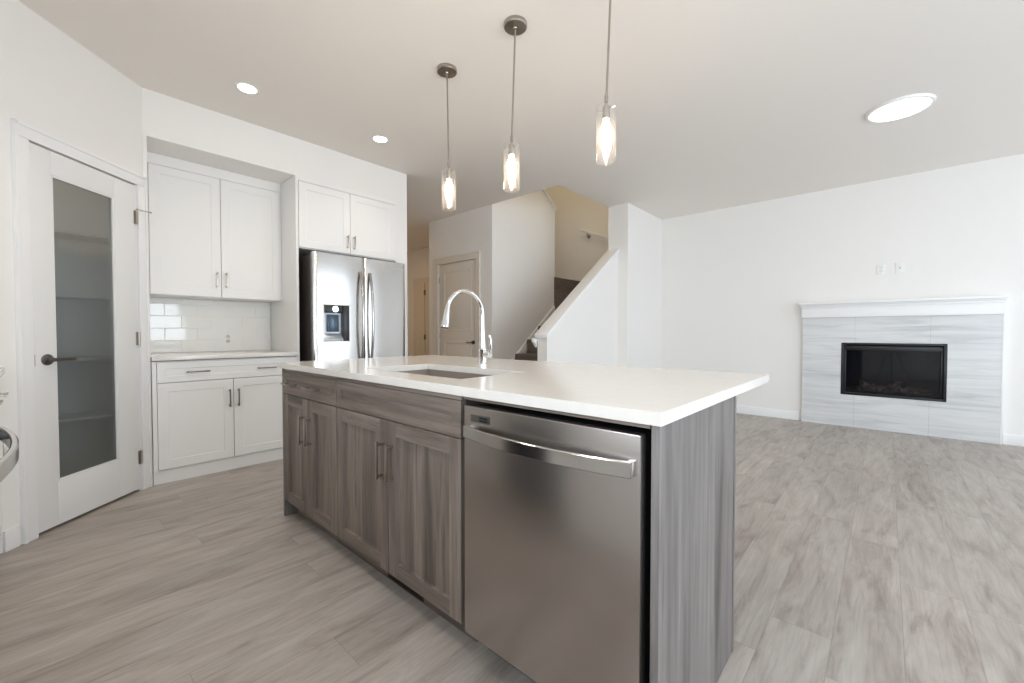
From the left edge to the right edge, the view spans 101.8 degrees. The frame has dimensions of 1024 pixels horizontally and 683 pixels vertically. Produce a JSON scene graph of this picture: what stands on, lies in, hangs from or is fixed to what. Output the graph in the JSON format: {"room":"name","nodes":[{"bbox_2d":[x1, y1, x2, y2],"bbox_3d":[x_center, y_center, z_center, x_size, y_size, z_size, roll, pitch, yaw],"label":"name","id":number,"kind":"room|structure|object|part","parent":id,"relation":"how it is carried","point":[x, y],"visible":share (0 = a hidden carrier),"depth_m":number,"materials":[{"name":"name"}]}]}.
{"room":"kitchen","nodes":[
{"label":"kitchen","id":0,"kind":"room"},
{"bbox_2d":[0,535,1,552],"bbox_3d":[-2.794,-0.345,1.819,0.100,2.800,0.676,1,2,42],"label":"wall","id":1,"kind":"structure","parent":0,"point":[1,535],"depth_m":2.06,"materials":[{"name":"white paint"}]},
{"bbox_2d":[0,0,142,552],"bbox_3d":[-2.597,-0.359,2.480,0.114,2.800,0.894,0,1,-3],"label":"wall","id":2,"kind":"structure","parent":0,"point":[50,82],"depth_m":2.23,"materials":[{"name":"white paint"}]},
{"bbox_3d":[-2.547,0.988,2.512,0.014,0.105,0.890,0,1,-3],"label":"baseboard","id":3,"kind":"part","parent":2,"relation":"part of","materials":[{"name":"white paint"}]},
{"bbox_2d":[10,118,152,543],"bbox_3d":[-2.578,-0.049,2.530,0.156,2.177,0.814,0,1,-3],"label":"door","id":4,"kind":"structure","parent":2,"relation":"in","point":[48,500],"depth_m":2.36,"materials":[{"name":"white paint"}]},
{"bbox_3d":[-2.497,0.099,2.330,0.015,0.020,0.127,0,1,-6],"label":"handle lever","id":5,"kind":"part","parent":4,"relation":"part of","materials":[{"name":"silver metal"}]},
{"bbox_3d":[-2.568,-0.074,2.505,0.008,1.702,0.385,0,1,-3],"label":"reeded glass","id":6,"kind":"part","parent":4,"relation":"part of","materials":[{"name":"grey glass"}]},
{"bbox_2d":[53,178,113,477],"bbox_3d":[-3.528,-0.368,2.904,0.100,2.800,1.308,1,2,42],"label":"wall","id":7,"kind":"structure","parent":0,"point":[76,384],"depth_m":3.15,"materials":[{"name":"glass"}]},
{"bbox_2d":[54,229,108,243],"bbox_3d":[-3.075,-0.749,2.487,1.119,0.020,1.304,1,2,42],"label":"shelf","id":8,"kind":"object","parent":7,"relation":"attached to","point":[66,235],"visible":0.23,"depth_m":3.00,"materials":[{"name":"white plastic"}]},
{"bbox_2d":[55,294,109,300],"bbox_3d":[-3.075,-0.309,2.496,1.119,0.020,1.304,1,2,42],"label":"shelf","id":9,"kind":"object","parent":7,"relation":"attached to","point":[59,296],"visible":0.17,"depth_m":2.98,"materials":[{"name":"white wood"}]},
{"bbox_2d":[57,355,111,361],"bbox_3d":[-3.075,0.135,2.506,1.119,0.020,1.304,1,2,42],"label":"shelf","id":10,"kind":"object","parent":7,"relation":"attached to","point":[79,358],"visible":0.24,"depth_m":2.99,"materials":[{"name":"white wood"}]},
{"bbox_2d":[58,409,112,422],"bbox_3d":[-3.075,0.560,2.515,1.119,0.020,1.304,1,2,42],"label":"shelf","id":11,"kind":"object","parent":7,"relation":"attached to","point":[63,418],"visible":0.26,"depth_m":3.03,"materials":[{"name":"white wood"}]},
{"bbox_2d":[142,88,407,459],"bbox_3d":[-2.133,-0.392,3.976,0.740,2.800,2.152,1,2,42],"label":"wall","id":12,"kind":"structure","parent":0,"point":[172,127],"depth_m":3.46,"materials":[{"name":"white paint"}]},
{"bbox_2d":[150,297,270,352],"bbox_3d":[-2.707,-0.140,3.738,0.011,0.459,0.978,1,2,42],"label":"backsplash","id":13,"kind":"structure","parent":12,"relation":"attached to","point":[176,325],"depth_m":3.71,"materials":[{"name":"white tile"}]},
{"bbox_2d":[147,151,281,301],"bbox_3d":[-2.577,-0.915,3.604,0.346,1.083,0.978,1,2,42],"label":"upper cabinet","id":14,"kind":"object","parent":12,"relation":"attached to","point":[214,233],"visible":0.99,"depth_m":3.48,"materials":[{"name":"white paint"}]},
{"bbox_3d":[-2.626,-0.868,3.358,0.020,0.996,0.459,1,2,42],"label":"door","id":15,"kind":"part","parent":14,"relation":"part of","materials":[{"name":"white paint"}]},
{"bbox_3d":[-2.473,-0.518,3.495,0.036,0.130,0.009,1,2,42],"label":"handle","id":16,"kind":"part","parent":14,"relation":"part of","materials":[{"name":"silver metal"}]},
{"bbox_3d":[-2.429,-0.519,3.544,0.036,0.130,0.009,1,2,42],"label":"handle","id":17,"kind":"part","parent":14,"relation":"part of","materials":[{"name":"silver metal"}]},
{"bbox_3d":[-2.316,-0.876,3.701,0.020,0.996,0.458,1,2,42],"label":"door","id":18,"kind":"part","parent":14,"relation":"part of","materials":[{"name":"white paint"}]},
{"bbox_2d":[298,176,395,261],"bbox_3d":[-1.760,-1.156,4.215,0.634,0.627,0.983,1,2,42],"label":"upper cabinet","id":19,"kind":"object","parent":12,"relation":"attached to","point":[333,219],"visible":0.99,"depth_m":3.97,"materials":[{"name":"white paint"}]},
{"bbox_3d":[-1.726,-1.131,3.846,0.020,0.577,0.470,1,2,42],"label":"door","id":20,"kind":"part","parent":19,"relation":"part of","materials":[{"name":"white paint"}]},
{"bbox_3d":[-1.405,-1.138,4.203,0.020,0.577,0.482,1,2,42],"label":"door","id":21,"kind":"part","parent":19,"relation":"part of","materials":[{"name":"white paint"}]},
{"bbox_2d":[407,247,428,355],"bbox_3d":[-1.613,-0.488,8.372,2.990,2.800,0.100,1,2,42],"label":"wall","id":22,"kind":"structure","parent":0,"point":[417,260],"depth_m":8.72,"materials":[{"name":"white paint"}]},
{"bbox_2d":[413,277,428,355],"bbox_3d":[-1.633,-0.189,8.333,1.070,2.205,0.058,1,2,42],"label":"door","id":23,"kind":"structure","parent":22,"relation":"in","point":[420,290],"depth_m":8.52,"materials":[{"name":"beige paint"}]},
{"bbox_3d":[-1.536,-0.649,8.222,0.460,0.830,0.009,1,2,42],"label":"panel","id":24,"kind":"part","parent":23,"relation":"part of","materials":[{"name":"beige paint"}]},
{"bbox_2d":[429,206,485,354],"bbox_3d":[-0.782,-0.439,6.118,1.260,2.800,0.120,1,2,42],"label":"wall","id":25,"kind":"structure","parent":0,"point":[465,232],"depth_m":6.02,"materials":[{"name":"white paint"}]},
{"bbox_2d":[434,251,479,357],"bbox_3d":[-0.782,-0.144,6.090,0.999,2.213,0.152,1,2,42],"label":"door","id":26,"kind":"structure","parent":25,"relation":"in","point":[454,273],"depth_m":6.05,"materials":[{"name":"beige paint"}]},
{"bbox_3d":[-0.799,0.362,6.082,0.599,0.720,0.009,1,2,42],"label":"panel","id":27,"kind":"part","parent":26,"relation":"part of","materials":[{"name":"beige paint"}]},
{"bbox_3d":[-0.799,-0.597,6.061,0.599,0.880,0.009,1,2,42],"label":"panel","id":28,"kind":"part","parent":26,"relation":"part of","materials":[{"name":"beige paint"}]},
{"bbox_2d":[0,413,1023,682],"bbox_3d":[0.053,1.075,3.670,11.800,0.120,7.390,1,2,42],"label":"floor","id":29,"kind":"structure","parent":0,"point":[862,555],"depth_m":1.78,"materials":[{"name":"plastic"}]},
{"bbox_2d":[0,392,8,538],"bbox_3d":[-2.508,0.617,1.613,0.620,0.885,0.704,1,2,42],"label":"base cabinet","id":30,"kind":"object","parent":29,"relation":"on","point":[5,394],"visible":0.47,"depth_m":2.00,"materials":[{"name":"white paint"}]},
{"bbox_3d":[-2.417,0.635,1.945,0.305,0.620,0.020,1,2,42],"label":"door","id":31,"kind":"part","parent":30,"relation":"part of","materials":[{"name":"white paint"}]},
{"bbox_2d":[0,367,4,376],"bbox_3d":[-2.280,0.157,1.384,1.252,0.030,0.698,1,2,42],"label":"countertop","id":32,"kind":"structure","parent":30,"relation":"on","point":[2,369],"depth_m":1.96,"materials":[{"name":"white stone"}]},
{"bbox_3d":[-2.411,0.252,1.967,0.140,0.009,0.036,1,2,42],"label":"handle","id":33,"kind":"part","parent":30,"relation":"part of","materials":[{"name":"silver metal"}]},
{"bbox_3d":[-2.262,0.475,1.838,0.009,0.140,0.036,1,2,42],"label":"handle","id":34,"kind":"part","parent":30,"relation":"part of","materials":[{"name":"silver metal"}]},
{"bbox_2d":[0,427,18,481],"bbox_3d":[-1.483,0.611,0.765,0.756,0.895,0.756,1,2,42],"label":"range","id":35,"kind":"object","parent":29,"relation":"on","point":[9,460],"visible":1,"depth_m":0.99,"materials":[{"name":"grey"}]},
{"bbox_2d":[151,356,296,485],"bbox_3d":[-2.448,0.575,3.519,0.694,0.885,0.975,1,2,42],"label":"base cabinet","id":36,"kind":"object","parent":29,"relation":"on","point":[209,416],"visible":0.86,"depth_m":3.22,"materials":[{"name":"white paint"}]},
{"bbox_3d":[-2.376,0.609,3.147,0.020,0.620,0.464,1,2,42],"label":"door","id":37,"kind":"part","parent":36,"relation":"part of","materials":[{"name":"white paint"}]},
{"bbox_3d":[-2.353,0.224,3.124,0.036,0.009,0.145,1,2,42],"label":"handle","id":38,"kind":"part","parent":36,"relation":"part of","materials":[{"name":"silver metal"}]},
{"bbox_2d":[151,350,297,360],"bbox_3d":[-2.455,0.110,3.517,0.686,0.030,0.978,1,2,42],"label":"countertop","id":39,"kind":"structure","parent":36,"relation":"on","point":[250,353],"depth_m":3.35,"materials":[{"name":"white stone"}]},
{"bbox_3d":[-2.219,0.218,3.313,0.020,0.146,0.934,1,2,42],"label":"drawer","id":40,"kind":"part","parent":36,"relation":"part of","materials":[{"name":"white paint"}]},
{"bbox_3d":[-2.180,0.443,3.321,0.036,0.140,0.009,1,2,42],"label":"handle","id":41,"kind":"part","parent":36,"relation":"part of","materials":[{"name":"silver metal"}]},
{"bbox_3d":[-2.062,0.601,3.495,0.020,0.620,0.466,1,2,42],"label":"door","id":42,"kind":"part","parent":36,"relation":"part of","materials":[{"name":"white paint"}]},
{"bbox_2d":[270,175,299,360],"bbox_3d":[-2.130,-0.227,3.891,0.658,2.472,0.020,1,2,42],"label":"panel","id":43,"kind":"object","parent":29,"relation":"on","point":[284,314],"visible":0.36,"depth_m":3.77,"materials":[{"name":"white paint"}]},
{"bbox_2d":[282,368,297,515],"bbox_3d":[-1.151,0.595,2.704,0.020,0.881,0.620,1,2,42],"label":"end panel","id":44,"kind":"object","parent":29,"relation":"on","point":[289,509],"visible":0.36,"depth_m":2.48,"materials":[{"name":"grey wood"}]},
{"bbox_2d":[299,251,404,360],"bbox_3d":[-1.669,0.091,4.192,0.834,1.786,0.925,1,2,42],"label":"refrigerator","id":45,"kind":"object","parent":29,"relation":"on","point":[350,307],"visible":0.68,"depth_m":3.85,"materials":[{"name":"grey metal"}]},
{"bbox_3d":[-1.615,-0.292,3.751,0.039,0.070,0.171,1,2,42],"label":"dispenser spout","id":46,"kind":"part","parent":45,"relation":"part of","materials":[{"name":"black plastic"}]},
{"bbox_3d":[-1.601,-0.166,3.779,0.051,0.337,0.244,1,2,42],"label":"dispenser frame","id":47,"kind":"part","parent":45,"relation":"part of","materials":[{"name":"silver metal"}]},
{"bbox_3d":[-1.580,-0.238,3.805,0.054,1.100,0.478,1,2,42],"label":"door","id":48,"kind":"part","parent":45,"relation":"part of","materials":[{"name":"silver metal"}]},
{"bbox_3d":[-1.538,-0.167,3.841,0.042,0.325,0.056,1,2,42],"label":"control panel","id":49,"kind":"part","parent":45,"relation":"part of","materials":[{"name":"black plastic"}]},
{"bbox_3d":[-1.409,-0.210,3.911,0.080,0.890,0.025,1,2,42],"label":"handle","id":50,"kind":"part","parent":45,"relation":"part of","materials":[{"name":"silver metal"}]},
{"bbox_3d":[-1.343,-0.212,3.983,0.080,0.890,0.025,1,2,42],"label":"handle","id":51,"kind":"part","parent":45,"relation":"part of","materials":[{"name":"silver metal"}]},
{"bbox_3d":[-1.269,-0.245,4.151,0.054,1.100,0.441,1,2,42],"label":"door","id":52,"kind":"part","parent":45,"relation":"part of","materials":[{"name":"silver metal"}]},
{"bbox_2d":[281,369,424,535],"bbox_3d":[-0.907,0.553,2.454,0.672,0.787,0.644,1,2,42],"label":"base cabinet","id":53,"kind":"object","parent":29,"relation":"on","point":[310,399],"visible":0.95,"depth_m":2.21,"materials":[{"name":"grey wood"}]},
{"bbox_3d":[-1.267,0.244,2.362,0.145,0.009,0.036,1,2,42],"label":"handle","id":54,"kind":"part","parent":53,"relation":"part of","materials":[{"name":"silver metal"}]},
{"bbox_3d":[-1.217,0.626,2.361,0.332,0.632,0.020,1,2,42],"label":"door","id":55,"kind":"part","parent":53,"relation":"part of","materials":[{"name":"grey wood"}]},
{"bbox_3d":[-1.137,0.477,2.250,0.009,0.155,0.036,1,2,42],"label":"handle","id":56,"kind":"part","parent":53,"relation":"part of","materials":[{"name":"silver metal"}]},
{"bbox_3d":[-1.084,0.478,2.202,0.009,0.155,0.036,1,2,42],"label":"handle","id":57,"kind":"part","parent":53,"relation":"part of","materials":[{"name":"silver metal"}]},
{"bbox_3d":[-1.050,0.248,2.167,0.145,0.009,0.036,1,2,42],"label":"handle","id":58,"kind":"part","parent":53,"relation":"part of","materials":[{"name":"silver metal"}]},
{"bbox_3d":[-1.091,0.172,2.240,0.670,0.015,0.018,1,2,42],"label":"rail","id":59,"kind":"part","parent":53,"relation":"part of","materials":[{"name":"grey wood"}]},
{"bbox_3d":[-1.093,0.245,2.240,0.668,0.127,0.020,1,2,42],"label":"drawer","id":60,"kind":"part","parent":53,"relation":"part of","materials":[{"name":"grey wood"}]},
{"bbox_3d":[-0.968,0.631,2.137,0.332,0.632,0.020,1,2,42],"label":"door","id":61,"kind":"part","parent":53,"relation":"part of","materials":[{"name":"grey wood"}]},
{"bbox_2d":[277,355,768,426],"bbox_3d":[-0.154,0.148,2.126,2.332,0.031,1.141,1,2,42],"label":"countertop","id":62,"kind":"structure","parent":53,"relation":"on","point":[659,397],"depth_m":1.49,"materials":[{"name":"white stone"}]},
{"bbox_2d":[400,369,492,378],"bbox_3d":[-0.338,0.280,1.991,0.746,0.224,0.406,1,2,42],"label":"sink","id":63,"kind":"object","parent":62,"relation":"in","point":[449,374],"visible":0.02,"depth_m":2.27,"materials":[{"name":"silver metal"}]},
{"bbox_2d":[441,289,491,364],"bbox_3d":[-0.234,-0.075,2.216,0.101,0.411,0.314,1,2,42],"label":"faucet","id":64,"kind":"object","parent":62,"relation":"on","point":[483,354],"visible":1,"depth_m":2.29,"materials":[{"name":"silver metal"}]},
{"bbox_3d":[-0.245,-0.118,2.237,0.037,0.326,0.279,1,2,42],"label":"spout","id":65,"kind":"part","parent":64,"relation":"part of","materials":[{"name":"silver metal"}]},
{"bbox_3d":[-0.123,0.018,2.291,0.034,0.111,0.026,1,2,42],"label":"lever","id":66,"kind":"part","parent":64,"relation":"part of","materials":[{"name":"silver metal"}]},
{"bbox_2d":[463,396,651,428],"bbox_3d":[0.084,0.192,1.186,0.650,0.010,0.016,1,2,42],"label":"strip","id":67,"kind":"object","parent":62,"relation":"attached to","point":[467,398],"visible":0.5,"depth_m":1.12,"materials":[{"name":"grey wood"}]},
{"bbox_2d":[298,509,477,641],"bbox_3d":[-0.707,1.004,2.004,1.583,0.093,0.016,1,2,42],"label":"toe kick","id":68,"kind":"object","parent":29,"relation":"on","point":[461,627],"visible":0.29,"depth_m":1.90,"materials":[{"name":"grey wood"}]},
{"bbox_2d":[336,377,490,623],"bbox_3d":[-0.317,0.565,1.923,0.909,0.787,0.644,1,2,42],"label":"base cabinet","id":69,"kind":"object","parent":29,"relation":"on","point":[401,450],"visible":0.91,"depth_m":1.64,"materials":[{"name":"grey wood"}]},
{"bbox_3d":[-0.671,0.636,1.870,0.451,0.632,0.020,1,2,42],"label":"door","id":70,"kind":"part","parent":69,"relation":"part of","materials":[{"name":"grey wood"}]},
{"bbox_3d":[-0.547,0.489,1.719,0.009,0.155,0.036,1,2,42],"label":"handle","id":71,"kind":"part","parent":69,"relation":"part of","materials":[{"name":"silver metal"}]},
{"bbox_3d":[-0.494,0.490,1.671,0.009,0.155,0.036,1,2,42],"label":"handle","id":72,"kind":"part","parent":69,"relation":"part of","materials":[{"name":"silver metal"}]},
{"bbox_3d":[-0.503,0.256,1.710,0.905,0.127,0.020,1,2,42],"label":"drawer","id":73,"kind":"part","parent":69,"relation":"part of","materials":[{"name":"grey wood"}]},
{"bbox_3d":[-0.501,0.183,1.710,0.907,0.015,0.018,1,2,42],"label":"rail","id":74,"kind":"part","parent":69,"relation":"part of","materials":[{"name":"grey wood"}]},
{"bbox_2d":[388,573,423,601],"bbox_3d":[-0.454,1.007,1.760,0.260,0.080,0.006,1,2,42],"label":"floor vent","id":75,"kind":"object","parent":69,"relation":"attached to","point":[390,576],"visible":0.29,"depth_m":1.75,"materials":[{"name":"brown metal"}]},
{"bbox_3d":[-0.334,0.643,1.566,0.451,0.632,0.020,1,2,42],"label":"door","id":76,"kind":"part","parent":69,"relation":"part of","materials":[{"name":"grey wood"}]},
{"bbox_2d":[512,277,583,360],"bbox_3d":[0.343,-0.527,6.306,2.256,2.967,2.628,1,2,42],"label":"staircase","id":77,"kind":"structure","parent":29,"relation":"on","point":[563,287],"depth_m":6.58,"materials":[{"name":"carpet"}]},
{"bbox_2d":[463,403,651,682],"bbox_3d":[0.250,0.635,1.362,0.604,0.857,0.658,1,2,42],"label":"dishwasher","id":78,"kind":"object","parent":29,"relation":"on","point":[558,506],"visible":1,"depth_m":1.11,"materials":[{"name":"silver metal"}]},
{"bbox_3d":[0.141,1.014,1.249,0.584,0.103,0.015,1,2,42],"label":"toe plate","id":79,"kind":"part","parent":78,"relation":"part of","materials":[{"name":"silver metal"}]},
{"bbox_3d":[0.052,0.289,1.129,0.571,0.037,0.059,1,2,42],"label":"handle","id":80,"kind":"part","parent":78,"relation":"part of","materials":[{"name":"silver metal"}]},
{"bbox_2d":[650,397,733,682],"bbox_3d":[0.534,0.628,1.188,0.020,0.881,0.620,1,2,42],"label":"end panel","id":81,"kind":"object","parent":29,"relation":"on","point":[692,456],"visible":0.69,"depth_m":1.11,"materials":[{"name":"grey wood"}]},
{"bbox_2d":[731,395,736,652],"bbox_3d":[-0.094,0.606,2.184,2.291,0.881,0.018,1,2,42],"label":"panel","id":82,"kind":"object","parent":29,"relation":"on","point":[735,397],"visible":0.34,"depth_m":1.42,"materials":[{"name":"grey wood"}]},
{"bbox_2d":[799,295,1008,444],"bbox_3d":[4.291,0.265,4.735,1.656,1.451,0.590,1,2,42],"label":"fireplace","id":83,"kind":"object","parent":29,"relation":"on","point":[934,367],"visible":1,"depth_m":4.56,"materials":[{"name":"tile"}]},
{"bbox_3d":[4.335,0.585,4.776,0.559,0.025,0.200,1,2,42],"label":"burner","id":84,"kind":"part","parent":83,"relation":"part of","materials":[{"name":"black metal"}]},
{"bbox_3d":[4.373,0.281,4.784,0.300,0.420,0.084,1,2,42],"label":"damper rod","id":85,"kind":"part","parent":83,"relation":"part of","materials":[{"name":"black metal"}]},
{"bbox_3d":[4.203,0.320,4.623,0.859,0.601,0.095,1,2,42],"label":"firebox frame","id":86,"kind":"part","parent":83,"relation":"part of","materials":[{"name":"black metal"}]},
{"bbox_3d":[4.783,0.370,4.063,0.016,1.271,0.051,1,2,42],"label":"edge trim","id":87,"kind":"part","parent":83,"relation":"part of","materials":[{"name":"white paint"}]},
{"bbox_2d":[486,190,554,358],"bbox_3d":[0.162,-1.059,6.122,0.120,4.040,1.410,1,2,42],"label":"wall","id":88,"kind":"structure","parent":0,"point":[520,231],"depth_m":5.94,"materials":[{"name":"white paint"}]},
{"bbox_2d":[543,189,556,210],"bbox_3d":[0.171,-2.591,6.095,0.165,1.063,1.430,1,2,42],"label":"trim","id":89,"kind":"structure","parent":88,"relation":"attached to","point":[544,190],"depth_m":6.46,"materials":[{"name":"white paint"}]},
{"bbox_2d":[18,0,1023,251],"bbox_3d":[0.053,-1.909,3.605,11.800,0.250,7.390,1,2,42],"label":"ceiling","id":90,"kind":"structure","parent":0,"point":[720,104],"depth_m":2.86,"materials":[{"name":"white paint"}]},
{"bbox_2d":[235,82,259,94],"bbox_3d":[-1.850,-1.767,2.910,0.148,0.004,0.148,1,2,42],"label":"recessed light","id":91,"kind":"object","parent":90,"relation":"in","point":[241,86],"visible":1,"depth_m":2.91,"materials":[{"name":"white plastic"}]},
{"bbox_2d":[238,84,256,92],"bbox_3d":[-1.850,-1.766,2.910,0.112,0.001,0.112,1,2,42],"label":"diffuser","id":92,"kind":"object","parent":91,"relation":"attached to","point":[246,88],"depth_m":2.91,"materials":[{"name":"white plastic"}]},
{"bbox_2d":[371,135,388,142],"bbox_3d":[-1.163,-1.784,3.674,0.148,0.004,0.148,1,2,42],"label":"recessed light","id":93,"kind":"object","parent":90,"relation":"in","point":[380,139],"visible":1,"depth_m":3.67,"materials":[{"name":"white plastic"}]},
{"bbox_2d":[374,136,386,141],"bbox_3d":[-1.163,-1.783,3.674,0.112,0.001,0.112,1,2,42],"label":"diffuser","id":94,"kind":"object","parent":93,"relation":"attached to","point":[379,139],"depth_m":3.67,"materials":[{"name":"white plastic"}]},
{"bbox_2d":[437,63,456,201],"bbox_3d":[-0.421,-1.312,2.706,0.130,0.905,0.130,1,2,42],"label":"pendant lamp","id":95,"kind":"object","parent":90,"relation":"hanging from","point":[445,70],"visible":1,"depth_m":2.69,"materials":[{"name":"silver metal"}]},
{"bbox_3d":[-0.414,-1.437,2.697,0.029,0.615,0.017,1,2,42],"label":"rod","id":96,"kind":"part","parent":95,"relation":"part of","materials":[{"name":"silver metal"}]},
{"bbox_3d":[-0.409,-0.976,2.702,0.051,0.150,0.051,1,2,42],"label":"bulb","id":97,"kind":"part","parent":95,"relation":"part of","materials":[{"name":"white glass"}]},
{"bbox_2d":[445,168,453,178],"bbox_3d":[-0.409,-1.086,2.700,0.096,0.070,0.035,1,2,42],"label":"socket","id":98,"kind":"object","parent":95,"relation":"attached to","point":[448,172],"depth_m":2.69,"materials":[{"name":"silver metal"}]},
{"bbox_2d":[504,15,526,181],"bbox_3d":[0.018,-1.303,2.311,0.131,0.905,0.132,0,1,-4],"label":"pendant lamp","id":99,"kind":"object","parent":90,"relation":"hanging from","point":[514,25],"visible":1,"depth_m":2.31,"materials":[{"name":"silver metal"}]},
{"bbox_2d":[505,142,517,155],"bbox_3d":[-0.002,-1.078,2.333,0.096,0.070,0.035,1,2,42],"label":"socket","id":100,"kind":"object","parent":99,"relation":"attached to","point":[511,148],"depth_m":2.32,"materials":[{"name":"silver metal"}]},
{"bbox_3d":[-0.002,-0.968,2.336,0.051,0.150,0.051,1,2,42],"label":"bulb","id":101,"kind":"part","parent":99,"relation":"part of","materials":[{"name":"white glass"}]},
{"bbox_3d":[0.007,-1.429,2.317,0.040,0.615,0.017,1,2,42],"label":"rod","id":102,"kind":"part","parent":99,"relation":"part of","materials":[{"name":"silver metal"}]},
{"bbox_2d":[596,0,615,151],"bbox_3d":[0.457,-1.295,1.915,0.130,0.905,0.130,0,1,-3],"label":"pendant lamp","id":103,"kind":"object","parent":90,"relation":"hanging from","point":[606,132],"visible":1,"depth_m":1.92,"materials":[{"name":"glass"}]},
{"bbox_3d":[0.438,-0.960,1.940,0.051,0.150,0.051,1,2,42],"label":"bulb","id":104,"kind":"part","parent":103,"relation":"part of","materials":[{"name":"white glass"}]},
{"bbox_2d":[597,103,615,119],"bbox_3d":[0.438,-1.069,1.938,0.096,0.070,0.035,1,2,42],"label":"socket","id":105,"kind":"object","parent":103,"relation":"attached to","point":[605,111],"depth_m":1.92,"materials":[{"name":"silver metal"}]},
{"bbox_3d":[0.446,-1.420,1.922,0.038,0.615,0.017,1,2,42],"label":"rod","id":106,"kind":"part","parent":103,"relation":"part of","materials":[{"name":"silver metal"}]},
{"bbox_2d":[865,93,936,122],"bbox_3d":[2.944,-1.765,3.165,0.400,0.018,0.400,1,2,42],"label":"recessed light","id":107,"kind":"object","parent":90,"relation":"in","point":[906,106],"visible":1,"depth_m":3.14,"materials":[{"name":"white plastic"}]},
{"bbox_2d":[869,97,930,120],"bbox_3d":[2.944,-1.761,3.166,0.346,0.001,0.346,1,2,42],"label":"diffuser","id":108,"kind":"object","parent":107,"relation":"attached to","point":[904,107],"depth_m":3.15,"materials":[{"name":"white plastic"}]},
{"bbox_2d":[537,254,617,365],"bbox_3d":[0.848,-0.107,5.074,0.130,2.183,1.560,1,2,42],"label":"wall","id":109,"kind":"structure","parent":0,"point":[587,334],"depth_m":5.12,"materials":[{"name":"white paint"}]},
{"bbox_2d":[531,338,537,346],"bbox_3d":[0.727,-0.515,5.060,0.032,1.137,1.509,1,2,42],"label":"handrail","id":110,"kind":"object","parent":109,"relation":"attached to","point":[534,340],"visible":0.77,"depth_m":4.52,"materials":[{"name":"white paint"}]},
{"bbox_2d":[534,248,618,338],"bbox_3d":[0.838,-0.638,5.051,0.170,1.197,1.589,1,2,42],"label":"trim","id":111,"kind":"structure","parent":109,"relation":"attached to","point":[566,306],"depth_m":4.92,"materials":[{"name":"white paint"}]},
{"bbox_2d":[608,203,661,367],"bbox_3d":[1.795,-0.436,6.018,0.285,2.800,1.120,1,2,42],"label":"wall column","id":112,"kind":"structure","parent":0,"point":[637,234],"depth_m":5.72,"materials":[{"name":"white paint"}]},
{"bbox_2d":[545,154,1023,443],"bbox_3d":[3.569,-1.671,5.283,8.810,5.300,0.200,1,2,42],"label":"wall","id":113,"kind":"structure","parent":0,"point":[735,280],"depth_m":5.11,"materials":[{"name":"white paint"}]},
{"bbox_2d":[580,229,607,238],"bbox_3d":[1.621,-1.692,6.840,1.110,0.484,0.089,1,2,42],"label":"handrail","id":114,"kind":"object","parent":113,"relation":"attached to","point":[582,230],"visible":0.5,"depth_m":7.02,"materials":[{"name":"white paint"}]},
{"bbox_2d":[736,405,1023,446],"bbox_3d":[4.484,0.947,4.372,5.926,0.105,0.014,1,2,42],"label":"baseboard","id":115,"kind":"structure","parent":113,"relation":"attached to","point":[1008,439],"depth_m":5.30,"materials":[{"name":"white paint"}]},
{"bbox_2d":[876,264,884,274],"bbox_3d":[4.127,-0.807,4.659,0.072,0.116,0.008,1,2,42],"label":"wall outlet","id":116,"kind":"object","parent":113,"relation":"attached to","point":[880,267],"visible":1,"depth_m":4.66,"materials":[{"name":"white plastic"}]},
{"bbox_2d":[895,262,904,273],"bbox_3d":[4.243,-0.804,4.552,0.072,0.116,0.012,1,2,42],"label":"wall outlet","id":117,"kind":"object","parent":113,"relation":"attached to","point":[900,267],"visible":1,"depth_m":4.55,"materials":[{"name":"white plastic"}]}
]}

